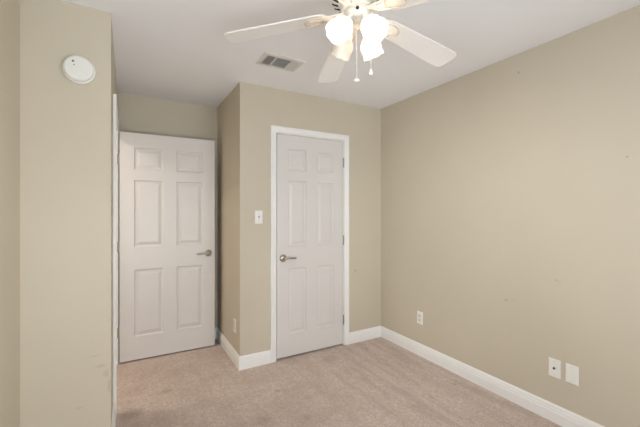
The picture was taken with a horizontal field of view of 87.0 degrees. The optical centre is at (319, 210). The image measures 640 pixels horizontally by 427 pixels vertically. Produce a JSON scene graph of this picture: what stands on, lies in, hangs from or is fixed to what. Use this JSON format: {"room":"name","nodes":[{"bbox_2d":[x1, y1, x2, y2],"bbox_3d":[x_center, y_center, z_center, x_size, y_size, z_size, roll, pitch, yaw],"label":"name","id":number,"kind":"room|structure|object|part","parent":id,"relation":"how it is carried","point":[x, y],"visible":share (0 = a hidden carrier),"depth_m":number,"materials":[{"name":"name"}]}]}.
{"room":"empty bedroom","nodes":[
{"label":"empty bedroom","id":0,"kind":"room"},
{"bbox_2d":[0,0,19,426],"bbox_3d":[-0.865,0.125,0.468,0.115,2.440,2.702,0,0,-30],"label":"wall","id":1,"kind":"structure","parent":0,"point":[9,9],"depth_m":1.52,"materials":[{"name":"paint"}]},
{"bbox_2d":[20,0,111,426],"bbox_3d":[-1.735,0.125,1.593,1.273,2.440,0.115,0,0,-30],"label":"wall","id":2,"kind":"structure","parent":0,"point":[66,125],"depth_m":1.76,"materials":[{"name":"paint"}]},
{"bbox_2d":[62,55,95,83],"bbox_3d":[-1.266,-0.745,1.768,0.145,0.145,0.047,0,0,-30],"label":"smoke detector","id":3,"kind":"object","parent":2,"relation":"attached to","point":[79,70],"visible":1,"depth_m":1.75,"materials":[{"name":"white plastic"}]},
{"bbox_2d":[112,32,116,411],"bbox_3d":[-1.591,0.125,2.507,0.115,2.440,1.328,0,0,-30],"label":"wall","id":4,"kind":"structure","parent":0,"point":[114,82],"depth_m":2.06,"materials":[{"name":"paint"}]},
{"bbox_2d":[111,402,115,426],"bbox_3d":[-1.233,1.286,2.013,0.015,0.112,0.374,0,0,-30],"label":"baseboard","id":5,"kind":"structure","parent":4,"relation":"attached to","point":[114,408],"depth_m":2.07,"materials":[{"name":"wood"}]},
{"bbox_2d":[113,94,118,407],"bbox_3d":[-1.610,0.293,2.558,0.132,2.104,0.928,0,0,-30],"label":"door frame","id":6,"kind":"structure","parent":4,"relation":"attached to","point":[115,107],"depth_m":2.19,"materials":[{"name":"wood"}]},
{"bbox_2d":[117,131,214,362],"bbox_3d":[-1.416,0.316,3.159,0.830,2.026,0.162,0,0,-29],"label":"door","id":7,"kind":"structure","parent":4,"relation":"in","point":[166,243],"depth_m":3.13,"materials":[{"name":"wood"}]},
{"bbox_2d":[117,92,216,327],"bbox_3d":[-1.442,0.125,3.423,3.829,2.440,0.115,0,0,-30],"label":"wall","id":8,"kind":"structure","parent":0,"point":[136,114],"depth_m":3.34,"materials":[{"name":"paint"}]},
{"bbox_2d":[217,87,235,350],"bbox_3d":[-0.860,0.125,3.285,0.115,2.440,0.704,0,0,-30],"label":"wall","id":9,"kind":"structure","parent":0,"point":[226,111],"depth_m":3.20,"materials":[{"name":"paint"}]},
{"bbox_2d":[216,328,239,370],"bbox_3d":[-0.884,1.286,3.196,0.015,0.112,0.834,0,0,-30],"label":"baseboard","id":10,"kind":"structure","parent":9,"relation":"attached to","point":[233,355],"depth_m":3.13,"materials":[{"name":"wood"}]},
{"bbox_2d":[233,318,235,332],"bbox_3d":[-0.755,1.015,2.978,0.009,0.114,0.070,0,0,-30],"label":"power outlet","id":11,"kind":"object","parent":9,"relation":"attached to","point":[234,320],"visible":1,"depth_m":2.97,"materials":[{"name":"white plastic"}]},
{"bbox_2d":[236,82,380,355],"bbox_3d":[-0.040,0.125,3.283,1.535,2.440,0.115,0,0,-30],"label":"wall","id":12,"kind":"structure","parent":0,"point":[258,107],"depth_m":3.03,"materials":[{"name":"paint"}]},
{"bbox_2d":[239,350,270,370],"bbox_3d":[-0.562,1.286,2.909,0.287,0.112,0.015,0,0,-30],"label":"baseboard","id":13,"kind":"structure","parent":12,"relation":"attached to","point":[264,357],"depth_m":2.90,"materials":[{"name":"wood"}]},
{"bbox_2d":[255,211,262,223],"bbox_3d":[-0.529,0.053,2.924,0.070,0.114,0.021,0,0,-30],"label":"light switch","id":14,"kind":"object","parent":12,"relation":"attached to","point":[258,214],"visible":1,"depth_m":2.93,"materials":[{"name":"white plastic"}]},
{"bbox_2d":[270,125,348,362],"bbox_3d":[-0.101,0.293,3.237,0.840,2.104,0.132,0,0,-30],"label":"door frame","id":15,"kind":"structure","parent":12,"relation":"attached to","point":[274,130],"depth_m":3.10,"materials":[{"name":"wood"}]},
{"bbox_2d":[276,134,343,358],"bbox_3d":[-0.067,0.316,3.187,0.717,2.021,0.098,0,0,-30],"label":"door","id":16,"kind":"structure","parent":12,"relation":"in","point":[309,171],"depth_m":3.18,"materials":[{"name":"wood"}]},
{"bbox_3d":[-0.331,0.426,3.043,0.067,0.067,0.015,0,0,-30],"label":"handle","id":17,"kind":"part","parent":16,"relation":"part of","materials":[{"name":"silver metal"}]},
{"bbox_3d":[-0.272,0.426,3.046,0.127,0.022,0.058,0,0,-30],"label":"lever","id":18,"kind":"part","parent":16,"relation":"part of","materials":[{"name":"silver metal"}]},
{"bbox_2d":[349,326,380,343],"bbox_3d":[0.475,1.286,3.502,0.423,0.112,0.015,0,0,-30],"label":"baseboard","id":19,"kind":"structure","parent":12,"relation":"attached to","point":[375,332],"depth_m":3.49,"materials":[{"name":"wood"}]},
{"bbox_2d":[116,337,561,426],"bbox_3d":[-0.363,1.393,1.653,3.944,0.103,4.260,0,0,-30],"label":"floor","id":20,"kind":"structure","parent":0,"point":[376,382],"depth_m":2.50,"materials":[{"name":"carpet"}]},
{"bbox_2d":[62,0,639,108],"bbox_3d":[-0.363,-1.145,1.653,3.944,0.100,4.260,0,0,-30],"label":"ceiling","id":21,"kind":"structure","parent":0,"point":[173,50],"depth_m":2.19,"materials":[{"name":"paint"}]},
{"bbox_2d":[256,52,305,71],"bbox_3d":[-0.292,-1.089,2.481,0.312,0.012,0.208,0,0,-30],"label":"ceiling vent","id":22,"kind":"object","parent":21,"relation":"in","point":[268,59],"visible":1,"depth_m":2.46,"materials":[{"name":"metal"}]},
{"bbox_2d":[224,0,455,82],"bbox_3d":[0.203,-0.826,1.513,1.108,0.538,1.161,0,0,-30],"label":"ceiling fan","id":23,"kind":"object","parent":21,"relation":"hanging from","point":[353,15],"visible":1,"depth_m":1.52,"materials":[{"name":"wood"}]},
{"bbox_3d":[-0.199,-0.828,1.531,0.469,0.006,0.127,-8,8,6],"label":"fan blade","id":24,"kind":"part","parent":23,"relation":"part of","materials":[{"name":"white wood"}]},
{"bbox_3d":[0.089,-0.828,1.848,0.127,0.006,0.469,-9,-6,-13],"label":"fan blade","id":25,"kind":"part","parent":23,"relation":"part of","materials":[{"name":"white wood"}]},
{"bbox_3d":[0.086,-0.757,1.403,0.117,0.117,0.105,0,0,-30],"label":"lamp shade","id":26,"kind":"part","parent":23,"relation":"part of","materials":[{"name":"white glass"}]},
{"bbox_3d":[0.099,-0.776,1.418,0.062,0.061,0.047,0,0,-30],"label":"bulb","id":27,"kind":"part","parent":23,"relation":"part of","materials":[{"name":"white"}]},
{"bbox_3d":[0.102,-0.758,1.585,0.100,0.119,0.115,0,0,-30],"label":"lamp shade","id":28,"kind":"part","parent":23,"relation":"part of","materials":[{"name":"white glass"}]},
{"bbox_3d":[0.158,-0.708,1.457,0.005,0.274,0.005,0,0,-7],"label":"pull chain","id":29,"kind":"part","parent":23,"relation":"part of","materials":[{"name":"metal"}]},
{"bbox_3d":[0.211,-0.776,1.412,0.048,0.061,0.064,0,0,-30],"label":"bulb","id":30,"kind":"part","parent":23,"relation":"part of","materials":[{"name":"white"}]},
{"bbox_3d":[0.242,-0.758,1.581,0.112,0.119,0.104,0,0,-30],"label":"lamp shade","id":31,"kind":"part","parent":23,"relation":"part of","materials":[{"name":"white glass"}]},
{"bbox_3d":[0.221,-0.757,1.395,0.100,0.117,0.119,0,0,-30],"label":"lamp shade","id":32,"kind":"part","parent":23,"relation":"part of","materials":[{"name":"white glass"}]},
{"bbox_3d":[0.434,-0.828,1.246,0.469,0.006,0.127,11,-2,42],"label":"fan blade","id":33,"kind":"part","parent":23,"relation":"part of","materials":[{"name":"white wood"}]},
{"bbox_3d":[0.480,-0.828,1.673,0.469,0.006,0.127,9,-14,-29],"label":"fan blade","id":34,"kind":"part","parent":23,"relation":"part of","materials":[{"name":"white wood"}]},
{"bbox_2d":[381,5,639,426],"bbox_3d":[1.299,0.125,2.605,0.115,2.440,4.260,0,0,-30],"label":"wall","id":35,"kind":"structure","parent":0,"point":[510,187],"depth_m":2.27,"materials":[{"name":"paint"}]},
{"bbox_2d":[417,311,422,324],"bbox_3d":[0.926,0.993,3.130,0.009,0.114,0.070,0,0,-30],"label":"power outlet","id":36,"kind":"object","parent":35,"relation":"attached to","point":[419,314],"visible":1,"depth_m":3.13,"materials":[{"name":"white plastic"}]},
{"bbox_2d":[381,326,603,426],"bbox_3d":[1.446,1.286,2.217,0.015,0.112,3.211,0,0,-30],"label":"baseboard","id":37,"kind":"structure","parent":35,"relation":"attached to","point":[563,417],"depth_m":2.47,"materials":[{"name":"wood"}]},
{"bbox_2d":[548,357,560,378],"bbox_3d":[1.489,1.000,2.143,0.013,0.114,0.070,0,0,-30],"label":"cable plate","id":38,"kind":"object","parent":35,"relation":"attached to","point":[554,366],"visible":1,"depth_m":2.14,"materials":[{"name":"white plastic"}]},
{"bbox_2d":[565,363,578,385],"bbox_3d":[1.540,1.000,2.060,0.008,0.114,0.070,0,0,-30],"label":"blank plate","id":39,"kind":"object","parent":35,"relation":"attached to","point":[571,371],"visible":1,"depth_m":2.06,"materials":[{"name":"white plastic"}]}
]}

